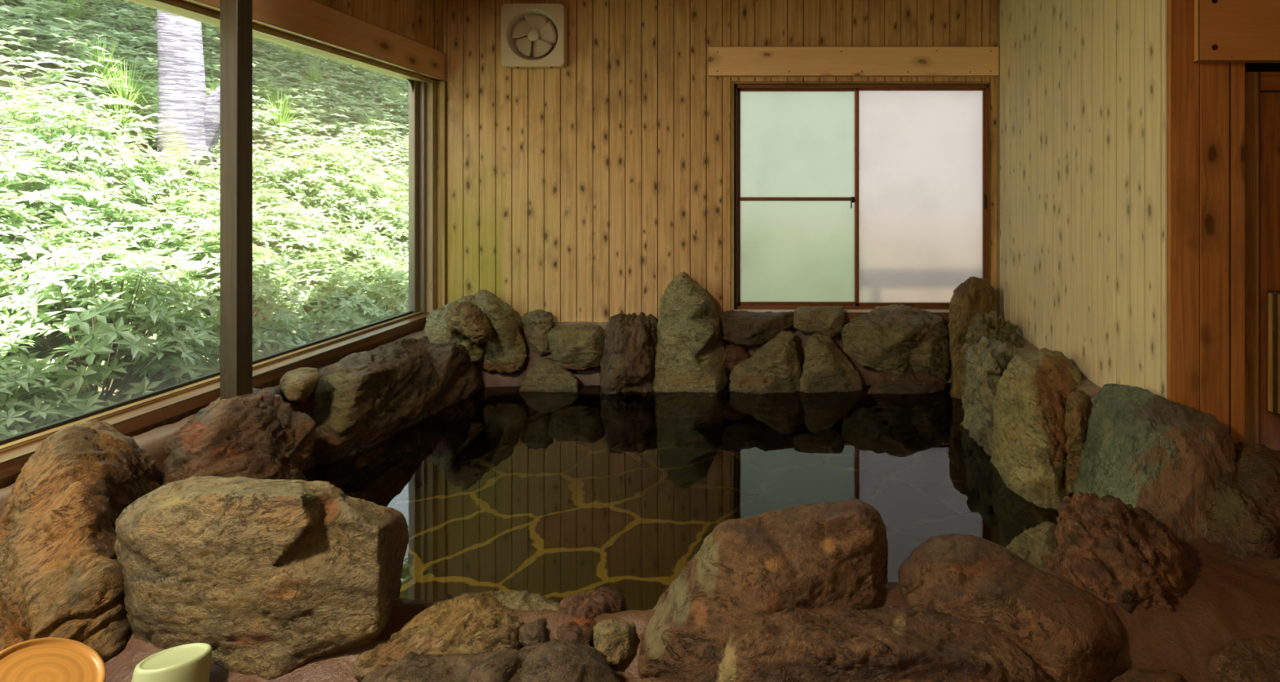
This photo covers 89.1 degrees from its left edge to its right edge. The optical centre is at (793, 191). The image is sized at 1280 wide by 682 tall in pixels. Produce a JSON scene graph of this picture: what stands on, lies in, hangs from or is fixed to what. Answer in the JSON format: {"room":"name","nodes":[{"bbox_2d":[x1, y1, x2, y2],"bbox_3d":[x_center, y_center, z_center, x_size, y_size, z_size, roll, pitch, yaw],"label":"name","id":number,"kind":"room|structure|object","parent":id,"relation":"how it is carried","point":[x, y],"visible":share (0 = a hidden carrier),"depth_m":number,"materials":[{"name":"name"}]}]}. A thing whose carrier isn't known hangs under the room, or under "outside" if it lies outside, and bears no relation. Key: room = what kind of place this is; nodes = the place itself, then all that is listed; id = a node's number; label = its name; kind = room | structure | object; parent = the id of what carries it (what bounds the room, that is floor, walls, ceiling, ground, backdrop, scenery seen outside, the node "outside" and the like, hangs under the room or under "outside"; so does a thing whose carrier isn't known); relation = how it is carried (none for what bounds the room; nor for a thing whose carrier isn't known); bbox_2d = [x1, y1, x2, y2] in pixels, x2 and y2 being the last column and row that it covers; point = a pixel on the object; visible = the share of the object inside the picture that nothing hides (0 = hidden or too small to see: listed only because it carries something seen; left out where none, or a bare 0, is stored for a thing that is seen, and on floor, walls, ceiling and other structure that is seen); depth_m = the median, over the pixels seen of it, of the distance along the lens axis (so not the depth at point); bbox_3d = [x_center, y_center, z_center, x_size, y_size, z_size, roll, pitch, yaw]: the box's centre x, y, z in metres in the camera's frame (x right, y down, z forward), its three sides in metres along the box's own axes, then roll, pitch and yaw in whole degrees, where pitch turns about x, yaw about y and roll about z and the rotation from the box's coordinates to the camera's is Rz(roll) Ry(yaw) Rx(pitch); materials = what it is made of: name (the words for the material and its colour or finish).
{"room":"spa","nodes":[
{"label":"spa","id":0,"kind":"room"},
{"bbox_2d":[0,0,408,432],"bbox_3d":[-12.180,-4.893,12.000,19.640,12.612,36.000,0,0,0],"label":"hillside","id":1,"kind":"object","parent":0,"point":[5,84],"visible":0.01,"depth_m":5.16,"materials":[{"name":"green plant"}]},
{"bbox_2d":[0,424,26,439],"bbox_3d":[-2.827,0.975,2.099,0.569,0.441,0.574,0,0,-22],"label":"leafy shrub","id":2,"kind":"object","parent":1,"relation":"on","point":[13,432],"visible":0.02,"depth_m":2.20,"materials":[{"name":"green plant"}]},
{"bbox_2d":[0,262,29,355],"bbox_3d":[-3.598,0.439,2.467,0.803,0.572,0.806,0,0,-7],"label":"leafy shrub","id":3,"kind":"object","parent":1,"relation":"on","point":[3,266],"visible":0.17,"depth_m":2.70,"materials":[{"name":"green plant"}]},
{"bbox_2d":[0,196,44,271],"bbox_3d":[-3.883,0.222,3.116,0.684,0.430,0.657,0,0,-45],"label":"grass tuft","id":4,"kind":"object","parent":1,"relation":"on","point":[15,197],"visible":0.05,"depth_m":3.08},
{"bbox_2d":[0,128,83,228],"bbox_3d":[-4.096,-0.021,3.336,0.811,0.618,0.757,0,0,-33],"label":"grass tuft","id":5,"kind":"object","parent":1,"relation":"on","point":[20,202],"visible":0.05,"depth_m":3.33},
{"bbox_2d":[0,69,88,146],"bbox_3d":[-5.001,-0.564,4.203,0.706,0.576,0.757,0,0,-35],"label":"grass tuft","id":6,"kind":"object","parent":1,"relation":"on","point":[21,95],"visible":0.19,"depth_m":4.13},
{"bbox_2d":[0,321,90,438],"bbox_3d":[-3.137,0.758,2.305,0.761,0.566,0.781,0,0,-5],"label":"leafy shrub","id":7,"kind":"object","parent":1,"relation":"on","point":[38,407],"visible":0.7,"depth_m":2.39,"materials":[{"name":"green plant"}]},
{"bbox_2d":[0,191,104,324],"bbox_3d":[-3.767,0.286,2.840,0.882,0.739,0.933,0,0,16],"label":"leafy shrub","id":8,"kind":"object","parent":1,"relation":"on","point":[5,249],"visible":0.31,"depth_m":2.92,"materials":[{"name":"green plant"}]},
{"bbox_2d":[0,133,107,263],"bbox_3d":[-4.139,0.051,3.245,0.982,0.728,0.980,0,0,-15],"label":"leafy shrub","id":9,"kind":"object","parent":1,"relation":"on","point":[13,162],"visible":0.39,"depth_m":3.27,"materials":[{"name":"green plant"}]},
{"bbox_2d":[21,0,86,30],"bbox_3d":[-6.955,-1.711,5.850,0.674,0.442,0.702,0,0,-18],"label":"grass tuft","id":10,"kind":"object","parent":1,"relation":"on","point":[37,16],"visible":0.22,"depth_m":5.81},
{"bbox_2d":[9,0,111,24],"bbox_3d":[-7.178,-1.913,6.229,0.868,0.546,0.834,0,0,-41],"label":"grass tuft","id":11,"kind":"object","parent":1,"relation":"on","point":[74,12],"visible":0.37,"depth_m":6.23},
{"bbox_2d":[0,168,174,311],"bbox_3d":[-3.865,0.234,3.266,0.968,0.710,0.967,0,0,35],"label":"leafy shrub","id":12,"kind":"object","parent":1,"relation":"on","point":[109,207],"visible":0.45,"depth_m":3.24,"materials":[{"name":"green plant"}]},
{"bbox_2d":[0,88,179,224],"bbox_3d":[-4.338,-0.144,3.721,0.996,0.866,1.053,0,0,11],"label":"leafy shrub","id":13,"kind":"object","parent":1,"relation":"on","point":[72,130],"visible":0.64,"depth_m":3.70,"materials":[{"name":"green plant"}]},
{"bbox_2d":[0,223,186,370],"bbox_3d":[-3.463,0.491,3.043,0.812,0.671,0.812,0,0,21],"label":"leafy shrub","id":14,"kind":"object","parent":1,"relation":"on","point":[112,315],"visible":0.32,"depth_m":2.92,"materials":[{"name":"green plant"}]},
{"bbox_2d":[49,17,146,88],"bbox_3d":[-5.783,-1.139,5.254,0.784,0.597,0.731,0,0,9],"label":"grass tuft","id":15,"kind":"object","parent":1,"relation":"on","point":[95,69],"visible":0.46,"depth_m":5.26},
{"bbox_2d":[0,237,220,437],"bbox_3d":[-3.161,0.616,2.855,0.962,0.825,0.972,0,0,-16],"label":"leafy shrub","id":16,"kind":"object","parent":1,"relation":"on","point":[28,300],"visible":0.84,"depth_m":2.73,"materials":[{"name":"green plant"}]},
{"bbox_2d":[85,50,158,117],"bbox_3d":[-5.463,-0.883,5.207,0.837,0.548,0.871,0,0,-37],"label":"grass tuft","id":17,"kind":"object","parent":1,"relation":"on","point":[122,93],"visible":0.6,"depth_m":5.16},
{"bbox_2d":[97,89,155,135],"bbox_3d":[-5.206,-0.599,4.908,0.622,0.391,0.598,0,0,43],"label":"grass tuft","id":18,"kind":"object","parent":1,"relation":"on","point":[126,120],"visible":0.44,"depth_m":4.88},
{"bbox_2d":[124,97,158,143],"bbox_3d":[-5.101,-0.554,5.072,0.706,0.498,0.674,0,0,-44],"label":"grass tuft","id":19,"kind":"object","parent":1,"relation":"on","point":[157,98],"visible":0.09,"depth_m":5.00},
{"bbox_2d":[62,193,285,332],"bbox_3d":[-3.552,0.398,3.576,1.064,0.771,1.062,0,0,25],"label":"leafy shrub","id":20,"kind":"object","parent":1,"relation":"on","point":[161,236],"visible":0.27,"depth_m":3.49,"materials":[{"name":"green plant"}]},
{"bbox_2d":[104,148,258,247],"bbox_3d":[-4.103,0.058,4.183,0.868,0.684,0.854,0,0,-35],"label":"leafy shrub","id":21,"kind":"object","parent":1,"relation":"on","point":[186,184],"visible":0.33,"depth_m":4.14,"materials":[{"name":"green plant"}]},
{"bbox_2d":[153,8,214,179],"bbox_3d":[-7.658,-3.787,7.499,7.936,7.500,13.938,0,0,-10],"label":"tree","id":22,"kind":"object","parent":1,"relation":"on","point":[181,83],"visible":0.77,"depth_m":4.94,"materials":[{"name":"grey plant"}]},
{"bbox_2d":[80,226,311,383],"bbox_3d":[-3.229,0.583,3.438,1.035,0.792,1.037,0,0,-37],"label":"leafy shrub","id":23,"kind":"object","parent":1,"relation":"on","point":[213,294],"visible":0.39,"depth_m":3.39,"materials":[{"name":"green plant"}]},
{"bbox_2d":[0,0,408,182],"bbox_3d":[-11.635,-3.312,13.442,8.026,6.541,24.341,0,0,-28],"label":"undergrowth","id":24,"kind":"object","parent":1,"relation":"on","point":[132,12],"visible":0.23,"depth_m":6.46,"materials":[{"name":"green plant"}]},
{"bbox_2d":[203,84,220,150],"bbox_3d":[-4.638,-0.637,5.101,0.474,0.678,0.130,0,0,0],"label":"rock","id":25,"kind":"object","parent":1,"relation":"on","point":[211,118],"visible":0.33,"depth_m":5.06,"materials":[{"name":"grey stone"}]},
{"bbox_2d":[143,188,286,286],"bbox_3d":[-3.704,0.319,4.040,0.777,0.673,0.790,0,0,-30],"label":"leafy shrub","id":26,"kind":"object","parent":1,"relation":"on","point":[212,211],"visible":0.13,"depth_m":4.03,"materials":[{"name":"green plant"}]},
{"bbox_2d":[206,66,259,110],"bbox_3d":[-5.661,-0.980,6.194,0.732,0.541,0.766,0,0,-20],"label":"grass tuft","id":27,"kind":"object","parent":1,"relation":"on","point":[213,85],"visible":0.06,"depth_m":6.20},
{"bbox_2d":[186,146,322,229],"bbox_3d":[-4.176,0.009,4.931,0.886,0.735,0.895,0,0,37],"label":"leafy shrub","id":28,"kind":"object","parent":1,"relation":"on","point":[259,171],"visible":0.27,"depth_m":4.87,"materials":[{"name":"green plant"}]},
{"bbox_2d":[252,74,287,106],"bbox_3d":[-6.017,-1.150,7.204,0.639,0.419,0.666,0,0,-7],"label":"grass tuft","id":29,"kind":"object","parent":1,"relation":"on","point":[266,98],"visible":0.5,"depth_m":7.17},
{"bbox_2d":[252,78,309,134],"bbox_3d":[-5.507,-0.894,6.756,0.915,0.599,0.952,0,0,-5],"label":"grass tuft","id":30,"kind":"object","parent":1,"relation":"on","point":[279,118],"visible":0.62,"depth_m":6.70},
{"bbox_2d":[252,186,318,264],"bbox_3d":[-3.829,0.268,4.517,0.780,0.598,0.781,0,0,-26],"label":"leafy shrub","id":31,"kind":"object","parent":1,"relation":"on","point":[265,196],"visible":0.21,"depth_m":4.53,"materials":[{"name":"green plant"}]},
{"bbox_2d":[267,44,324,68],"bbox_3d":[-7.237,-2.060,9.126,0.928,0.584,0.891,0,0,-23],"label":"grass tuft","id":32,"kind":"object","parent":1,"relation":"on","point":[292,50],"visible":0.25,"depth_m":9.10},
{"bbox_2d":[252,204,351,291],"bbox_3d":[-3.595,0.409,4.364,0.866,0.635,0.888,0,0,9],"label":"leafy shrub","id":33,"kind":"object","parent":1,"relation":"on","point":[298,239],"visible":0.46,"depth_m":4.30,"materials":[{"name":"green plant"}]},
{"bbox_2d":[288,55,332,93],"bbox_3d":[-6.711,-1.664,8.851,0.804,0.612,0.749,0,0,15],"label":"grass tuft","id":34,"kind":"object","parent":1,"relation":"on","point":[313,74],"visible":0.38,"depth_m":8.77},
{"bbox_2d":[252,249,387,346],"bbox_3d":[-3.174,0.693,4.152,0.843,0.620,0.845,0,0,2],"label":"leafy shrub","id":35,"kind":"object","parent":1,"relation":"on","point":[329,278],"visible":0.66,"depth_m":4.08,"materials":[{"name":"green plant"}]},
{"bbox_2d":[253,137,395,232],"bbox_3d":[-4.086,-0.010,5.471,1.094,0.886,1.035,0,0,-40],"label":"leafy shrub","id":36,"kind":"object","parent":1,"relation":"on","point":[322,153],"visible":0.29,"depth_m":5.42,"materials":[{"name":"green plant"}]},
{"bbox_2d":[260,158,390,257],"bbox_3d":[-3.923,0.135,5.170,0.983,0.816,0.981,0,0,44],"label":"leafy shrub","id":37,"kind":"object","parent":1,"relation":"on","point":[344,200],"visible":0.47,"depth_m":5.06,"materials":[{"name":"green plant"}]},
{"bbox_2d":[288,140,395,221],"bbox_3d":[-4.223,-0.062,5.899,0.990,0.848,0.936,0,0,39],"label":"leafy shrub","id":38,"kind":"object","parent":1,"relation":"on","point":[346,148],"visible":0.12,"depth_m":5.92,"materials":[{"name":"green plant"}]},
{"bbox_2d":[294,222,401,304],"bbox_3d":[-3.392,0.533,4.827,0.790,0.599,0.790,0,0,25],"label":"leafy shrub","id":39,"kind":"object","parent":1,"relation":"on","point":[352,240],"visible":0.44,"depth_m":4.74,"materials":[{"name":"green plant"}]},
{"bbox_2d":[320,257,408,329],"bbox_3d":[-3.037,0.792,4.642,0.819,0.609,0.818,0,0,23],"label":"leafy shrub","id":40,"kind":"object","parent":1,"relation":"on","point":[403,308],"visible":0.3,"depth_m":4.51,"materials":[{"name":"green plant"}]},
{"bbox_2d":[328,175,408,254],"bbox_3d":[-3.785,0.211,5.726,0.890,0.725,0.892,0,0,-15],"label":"leafy shrub","id":41,"kind":"object","parent":1,"relation":"on","point":[380,200],"visible":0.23,"depth_m":5.66,"materials":[{"name":"green plant"}]},
{"bbox_2d":[331,198,408,271],"bbox_3d":[-3.525,0.416,5.383,0.889,0.713,0.922,0,0,9],"label":"leafy shrub","id":42,"kind":"object","parent":1,"relation":"on","point":[393,215],"visible":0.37,"depth_m":5.27,"materials":[{"name":"green plant"}]},
{"bbox_2d":[350,106,396,146],"bbox_3d":[-5.519,-0.834,8.279,0.819,0.516,0.787,0,0,-12],"label":"grass tuft","id":43,"kind":"object","parent":1,"relation":"on","point":[374,132],"visible":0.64,"depth_m":8.26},
{"bbox_2d":[359,165,408,209],"bbox_3d":[-4.212,0.029,6.609,0.782,0.593,0.781,0,0,29],"label":"leafy shrub","id":44,"kind":"object","parent":1,"relation":"on","point":[398,177],"visible":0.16,"depth_m":6.54,"materials":[{"name":"green plant"}]},
{"bbox_2d":[371,259,408,317],"bbox_3d":[-2.989,0.815,5.041,0.777,0.657,0.821,0,0,-3],"label":"leafy shrub","id":45,"kind":"object","parent":1,"relation":"on","point":[405,262],"visible":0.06,"depth_m":4.81,"materials":[{"name":"green plant"}]},
{"bbox_2d":[378,78,406,109],"bbox_3d":[-6.489,-1.607,10.331,0.874,0.618,0.836,0,0,6],"label":"grass tuft","id":46,"kind":"object","parent":1,"relation":"on","point":[393,96],"visible":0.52,"depth_m":10.32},
{"bbox_2d":[386,186,408,241],"bbox_3d":[-3.899,0.238,6.245,0.783,0.571,0.784,0,0,-13],"label":"leafy shrub","id":47,"kind":"object","parent":1,"relation":"on","point":[401,190],"visible":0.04,"depth_m":6.23,"materials":[{"name":"green plant"}]},
{"bbox_2d":[386,211,408,271],"bbox_3d":[-3.495,0.446,5.925,0.803,0.677,0.849,0,0,5],"label":"leafy shrub","id":48,"kind":"object","parent":1,"relation":"on","point":[399,240],"visible":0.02,"depth_m":5.65,"materials":[{"name":"green plant"}]},
{"bbox_2d":[392,165,408,190],"bbox_3d":[-4.260,-0.048,7.297,0.872,0.707,0.872,0,0,21],"label":"leafy shrub","id":49,"kind":"object","parent":1,"relation":"on","point":[406,168],"visible":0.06,"depth_m":7.15,"materials":[{"name":"green plant"}]},
{"bbox_2d":[0,0,443,488],"bbox_3d":[-2.238,0.140,0.998,0.160,3.000,5.796,0,0,0],"label":"wall","id":50,"kind":"structure","parent":0,"point":[421,21],"depth_m":3.41,"materials":[{"name":"brown wood"}]},
{"bbox_2d":[0,0,446,480],"bbox_3d":[-2.238,0.029,1.748,0.204,1.518,4.296,0,0,0],"label":"window","id":51,"kind":"structure","parent":50,"relation":"in","point":[427,95],"depth_m":3.24,"materials":[{"name":"red wood"}]},
{"bbox_2d":[219,0,257,402],"bbox_3d":[-2.034,-0.297,2.314,0.072,2.123,0.092,0,0,0],"label":"wooden post","id":52,"kind":"object","parent":51,"relation":"attached to","point":[236,15],"visible":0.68,"depth_m":2.28,"materials":[{"name":"brown wood"}]},
{"bbox_2d":[185,0,444,79],"bbox_3d":[-2.159,-0.766,1.016,0.038,0.169,5.733,0,0,0],"label":"wooden beam","id":53,"kind":"structure","parent":50,"relation":"attached to","point":[311,20],"depth_m":3.01,"materials":[{"name":"brown wood"}]},
{"bbox_2d":[0,321,1279,681],"bbox_3d":[-0.448,1.132,2.521,3.412,0.670,2.742,0,0,0],"label":"surround","id":54,"kind":"object","parent":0,"point":[1226,597],"visible":0.05,"depth_m":1.53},
{"bbox_2d":[0,637,106,681],"bbox_3d":[-1.525,1.010,1.246,0.221,0.198,0.223,0,0,2],"label":"basin","id":55,"kind":"object","parent":54,"relation":"on","point":[51,660],"visible":1,"depth_m":1.29,"materials":[{"name":"orange plastic"}]},
{"bbox_2d":[131,643,212,681],"bbox_3d":[-1.317,1.060,1.332,0.134,0.156,0.149,0,0,8],"label":"pail","id":56,"kind":"object","parent":54,"relation":"on","point":[189,663],"visible":1,"depth_m":1.33,"materials":[{"name":"green plastic"}]},
{"bbox_2d":[159,387,316,486],"bbox_3d":[-1.939,1.034,2.244,0.414,0.592,0.634,0,0,0],"label":"boulder","id":57,"kind":"object","parent":54,"relation":"on","point":[260,436],"visible":0.44,"depth_m":2.17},
{"bbox_2d":[114,475,408,680],"bbox_3d":[-1.348,0.974,1.572,0.810,0.558,0.366,0,0,0],"label":"boulder","id":58,"kind":"object","parent":54,"relation":"on","point":[277,577],"visible":0.86,"depth_m":1.44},
{"bbox_2d":[279,367,319,403],"bbox_3d":[-2.028,0.805,2.598,0.132,0.143,0.259,0,0,-37],"label":"stone","id":59,"kind":"object","parent":54,"relation":"on","point":[297,385],"visible":1,"depth_m":2.54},
{"bbox_2d":[311,336,479,465],"bbox_3d":[-1.939,1.137,3.168,0.415,0.753,1.134,0,0,0],"label":"boulder","id":60,"kind":"object","parent":54,"relation":"on","point":[362,400],"visible":0.53,"depth_m":2.92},
{"bbox_2d":[353,591,523,681],"bbox_3d":[-0.854,1.109,1.511,0.467,0.244,0.335,0,0,0],"label":"boulder","id":61,"kind":"object","parent":54,"relation":"on","point":[467,624],"visible":0.59,"depth_m":1.44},
{"bbox_2d":[422,295,484,363],"bbox_3d":[-1.966,0.810,3.679,0.340,0.380,0.374,0,0,-15],"label":"stone","id":62,"kind":"object","parent":54,"relation":"on","point":[437,330],"visible":0.4,"depth_m":3.57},
{"bbox_2d":[444,301,492,345],"bbox_3d":[-1.810,0.732,3.519,0.338,0.224,0.202,0,0,37],"label":"stone","id":63,"kind":"object","parent":62,"relation":"on","point":[464,319],"visible":1,"depth_m":3.45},
{"bbox_2d":[361,639,619,681],"bbox_3d":[-0.637,1.078,1.357,0.664,0.247,0.307,0,0,0],"label":"boulder","id":64,"kind":"object","parent":54,"relation":"on","point":[554,660],"visible":0.95,"depth_m":1.30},
{"bbox_2d":[433,590,559,611],"bbox_3d":[-0.786,1.114,1.647,0.399,0.140,0.238,0,0,0],"label":"stone","id":65,"kind":"object","parent":54,"relation":"on","point":[522,601],"visible":0.16,"depth_m":1.64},
{"bbox_2d":[473,289,527,373],"bbox_3d":[-1.761,0.832,3.732,0.386,0.477,0.266,0,0,0],"label":"boulder","id":66,"kind":"object","parent":54,"relation":"on","point":[506,352],"visible":0.69,"depth_m":3.66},
{"bbox_2d":[517,617,549,647],"bbox_3d":[-0.621,1.061,1.511,0.086,0.096,0.166,0,0,-19],"label":"stone","id":67,"kind":"object","parent":54,"relation":"on","point":[531,633],"visible":0.54,"depth_m":1.46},
{"bbox_2d":[520,309,553,355],"bbox_3d":[-1.541,0.852,3.806,0.238,0.269,0.145,0,0,26],"label":"stone","id":68,"kind":"object","parent":54,"relation":"on","point":[536,324],"visible":0.88,"depth_m":3.76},
{"bbox_2d":[519,357,579,392],"bbox_3d":[-1.404,1.083,3.665,0.372,0.203,0.180,0,0,0],"label":"stone","id":69,"kind":"object","parent":54,"relation":"on","point":[545,375],"visible":0.79,"depth_m":3.61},
{"bbox_2d":[555,621,593,646],"bbox_3d":[-0.513,1.044,1.482,0.080,0.096,0.158,0,0,-23],"label":"stone","id":70,"kind":"object","parent":54,"relation":"on","point":[572,632],"visible":0.68,"depth_m":1.45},
{"bbox_2d":[547,323,605,370],"bbox_3d":[-1.282,0.921,3.718,0.364,0.267,0.232,0,0,0],"label":"boulder","id":71,"kind":"object","parent":54,"relation":"on","point":[577,347],"visible":0.94,"depth_m":3.65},
{"bbox_2d":[556,586,626,628],"bbox_3d":[-0.535,1.077,1.599,0.212,0.155,0.243,0,0,0],"label":"stone","id":72,"kind":"object","parent":54,"relation":"on","point":[582,608],"visible":0.52,"depth_m":1.56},
{"bbox_2d":[591,618,635,666],"bbox_3d":[-0.422,1.087,1.519,0.127,0.165,0.224,0,0,-18],"label":"stone","id":73,"kind":"object","parent":54,"relation":"on","point":[614,638],"visible":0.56,"depth_m":1.44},
{"bbox_2d":[599,311,657,394],"bbox_3d":[-0.948,1.024,3.684,0.368,0.598,0.360,0,0,0],"label":"boulder","id":74,"kind":"object","parent":54,"relation":"on","point":[627,362],"visible":0.64,"depth_m":3.60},
{"bbox_2d":[302,385,1058,611],"bbox_3d":[-0.485,1.140,2.668,3.145,0.001,2.174,0,0,0],"label":"pool water","id":75,"kind":"object","parent":54,"relation":"in","point":[558,495],"visible":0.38,"depth_m":2.52,"materials":[{"name":"liquid"}]},
{"bbox_2d":[653,271,728,392],"bbox_3d":[-0.601,0.895,3.698,0.436,0.817,0.326,0,0,0],"label":"stone","id":76,"kind":"object","parent":54,"relation":"on","point":[691,354],"visible":0.8,"depth_m":3.63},
{"bbox_2d":[724,343,748,371],"bbox_3d":[-0.341,0.987,3.749,0.154,0.158,0.146,0,0,0],"label":"stone","id":77,"kind":"object","parent":54,"relation":"on","point":[735,354],"visible":0.77,"depth_m":3.71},
{"bbox_2d":[719,310,794,346],"bbox_3d":[-0.215,0.827,3.772,0.465,0.210,0.220,0,0,0],"label":"boulder","id":78,"kind":"object","parent":54,"relation":"on","point":[751,329],"visible":0.98,"depth_m":3.73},
{"bbox_2d":[637,498,888,681],"bbox_3d":[-0.067,1.073,1.605,0.678,0.473,0.504,0,0,0],"label":"boulder","id":79,"kind":"object","parent":54,"relation":"on","point":[833,554],"visible":0.73,"depth_m":1.52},
{"bbox_2d":[728,330,800,394],"bbox_3d":[-0.162,1.049,3.685,0.425,0.443,0.286,0,0,2],"label":"boulder","id":80,"kind":"object","parent":54,"relation":"on","point":[775,366],"visible":0.7,"depth_m":3.62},
{"bbox_2d":[799,333,862,393],"bbox_3d":[0.216,1.077,3.671,0.398,0.465,0.292,0,0,0],"label":"boulder","id":81,"kind":"object","parent":54,"relation":"on","point":[826,368],"visible":0.69,"depth_m":3.63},
{"bbox_2d":[793,306,844,337],"bbox_3d":[0.155,0.784,3.786,0.311,0.181,0.172,0,0,0],"label":"stone","id":82,"kind":"object","parent":81,"relation":"on","point":[827,321],"visible":0.99,"depth_m":3.74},
{"bbox_2d":[715,604,1049,681],"bbox_3d":[0.205,1.054,1.374,0.748,0.342,0.382,0,0,2],"label":"boulder","id":83,"kind":"object","parent":54,"relation":"on","point":[916,643],"visible":1,"depth_m":1.26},
{"bbox_2d":[841,303,950,379],"bbox_3d":[0.615,0.904,3.726,0.669,0.446,0.320,0,0,0],"label":"boulder","id":84,"kind":"object","parent":54,"relation":"on","point":[895,338],"visible":0.88,"depth_m":3.66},
{"bbox_2d":[867,368,946,394],"bbox_3d":[0.640,1.152,3.625,0.505,0.300,0.236,0,0,0],"label":"stone","id":85,"kind":"object","parent":54,"relation":"on","point":[908,382],"visible":0.41,"depth_m":3.58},
{"bbox_2d":[947,276,997,399],"bbox_3d":[1.039,0.916,3.633,0.282,0.839,0.477,0,0,22],"label":"stone","id":86,"kind":"object","parent":54,"relation":"on","point":[975,295],"visible":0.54,"depth_m":3.58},
{"bbox_2d":[960,336,995,430],"bbox_3d":[0.936,1.026,3.112,0.226,0.582,0.410,0,0,15],"label":"boulder","id":87,"kind":"object","parent":54,"relation":"on","point":[985,342],"visible":0.22,"depth_m":3.13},
{"bbox_2d":[966,340,1017,456],"bbox_3d":[0.934,1.002,2.904,0.265,0.570,0.480,0,0,14],"label":"boulder","id":88,"kind":"object","parent":54,"relation":"on","point":[988,366],"visible":0.38,"depth_m":2.88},
{"bbox_2d":[960,310,1025,395],"bbox_3d":[1.053,0.917,3.303,0.393,0.548,0.473,0,0,0],"label":"boulder","id":89,"kind":"object","parent":54,"relation":"on","point":[993,326],"visible":0.32,"depth_m":3.33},
{"bbox_2d":[897,533,1124,681],"bbox_3d":[0.542,1.101,1.591,0.549,0.380,0.466,0,0,16],"label":"boulder","id":90,"kind":"object","parent":54,"relation":"on","point":[1069,633],"visible":0.77,"depth_m":1.49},
{"bbox_2d":[1004,521,1057,571],"bbox_3d":[0.713,1.081,1.855,0.174,0.178,0.302,0,0,17],"label":"stone","id":91,"kind":"object","parent":54,"relation":"on","point":[1030,545],"visible":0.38,"depth_m":1.83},
{"bbox_2d":[990,347,1081,509],"bbox_3d":[0.991,1.045,2.606,0.391,0.726,0.760,0,0,28],"label":"boulder","id":92,"kind":"object","parent":54,"relation":"on","point":[1029,455],"visible":0.57,"depth_m":2.48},
{"bbox_2d":[1062,390,1093,496],"bbox_3d":[1.082,0.956,2.398,0.111,0.361,0.322,0,0,29],"label":"stone","id":93,"kind":"object","parent":54,"relation":"on","point":[1078,407],"visible":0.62,"depth_m":2.35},
{"bbox_2d":[1042,491,1194,613],"bbox_3d":[0.915,1.059,1.764,0.385,0.424,0.533,0,0,34],"label":"boulder","id":94,"kind":"object","parent":54,"relation":"on","point":[1113,550],"visible":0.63,"depth_m":1.63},
{"bbox_2d":[1106,668,1183,681],"bbox_3d":[0.765,1.103,1.373,0.263,0.140,0.207,0,0,0],"label":"stone","id":95,"kind":"object","parent":54,"relation":"on","point":[1140,675],"visible":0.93,"depth_m":1.36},
{"bbox_2d":[1071,383,1236,542],"bbox_3d":[1.142,0.985,2.124,0.501,0.600,0.647,0,0,-23],"label":"boulder","id":96,"kind":"object","parent":54,"relation":"on","point":[1142,448],"visible":0.56,"depth_m":1.99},
{"bbox_2d":[1205,442,1279,559],"bbox_3d":[1.434,1.081,1.914,0.585,0.526,0.500,0,0,11],"label":"boulder","id":97,"kind":"object","parent":54,"relation":"on","point":[1244,518],"visible":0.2,"depth_m":1.84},
{"bbox_2d":[1207,635,1279,681],"bbox_3d":[1.078,1.126,1.440,0.224,0.202,0.471,0,0,39],"label":"stone","id":98,"kind":"object","parent":54,"relation":"on","point":[1255,659],"visible":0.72,"depth_m":1.39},
{"bbox_2d":[440,0,998,322],"bbox_3d":[-0.448,0.140,3.927,3.620,3.000,0.062,0,0,0],"label":"wall","id":99,"kind":"structure","parent":0,"point":[580,191],"depth_m":3.90,"materials":[{"name":"brown wood"}]},
{"bbox_2d":[501,3,568,68],"bbox_3d":[-1.582,-0.948,3.864,0.384,0.391,0.063,0,0,0],"label":"ventilation fan","id":100,"kind":"object","parent":99,"relation":"attached to","point":[534,35],"visible":1,"depth_m":3.84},
{"bbox_2d":[707,46,999,76],"bbox_3d":[0.368,-0.795,3.877,1.780,0.179,0.035,0,0,0],"label":"wooden beam","id":101,"kind":"structure","parent":99,"relation":"attached to","point":[722,61],"depth_m":3.86,"materials":[{"name":"brown wood"}]},
{"bbox_2d":[730,81,991,321],"bbox_3d":[0.405,0.060,3.929,1.620,1.470,0.165,0,0,0],"label":"window","id":102,"kind":"structure","parent":99,"relation":"in","point":[858,197],"depth_m":3.92,"materials":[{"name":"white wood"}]},
{"bbox_2d":[998,0,1168,399],"bbox_3d":[1.293,0.140,3.020,0.062,3.000,1.752,0,0,0],"label":"wall","id":103,"kind":"structure","parent":0,"point":[1083,84],"depth_m":2.70,"materials":[{"name":"wood"}]},
{"bbox_2d":[1168,0,1279,444],"bbox_3d":[2.134,0.140,2.174,1.731,3.000,0.100,0,0,0],"label":"wall","id":104,"kind":"structure","parent":0,"point":[1206,100],"depth_m":2.13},
{"bbox_2d":[1194,0,1279,62],"bbox_3d":[1.923,-0.561,2.113,1.153,0.258,0.030,0,0,0],"label":"wooden beam","id":105,"kind":"structure","parent":104,"relation":"attached to","point":[1226,31],"depth_m":2.10,"materials":[{"name":"brown wood"}]},
{"bbox_2d":[1244,71,1279,450],"bbox_3d":[2.015,0.415,2.150,0.969,1.650,0.068,0,0,0],"label":"door","id":106,"kind":"structure","parent":104,"relation":"in","point":[1262,88],"depth_m":2.15,"materials":[{"name":"brown wood"}]},
{"bbox_2d":[1246,449,1279,584],"bbox_3d":[1.911,0.988,1.637,1.338,0.245,0.974,0,0,0],"label":"floor","id":107,"kind":"structure","parent":0,"point":[1273,566],"depth_m":1.69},
{"label":"floor","id":108,"kind":"structure","parent":0,"visible":0},
{"bbox_2d":[0,419,160,661],"bbox_3d":[-1.957,1.091,1.694,0.398,0.876,0.947,0,0,-39],"label":"boulder","id":109,"kind":"object","parent":108,"relation":"on","point":[61,576],"visible":0.59,"depth_m":1.52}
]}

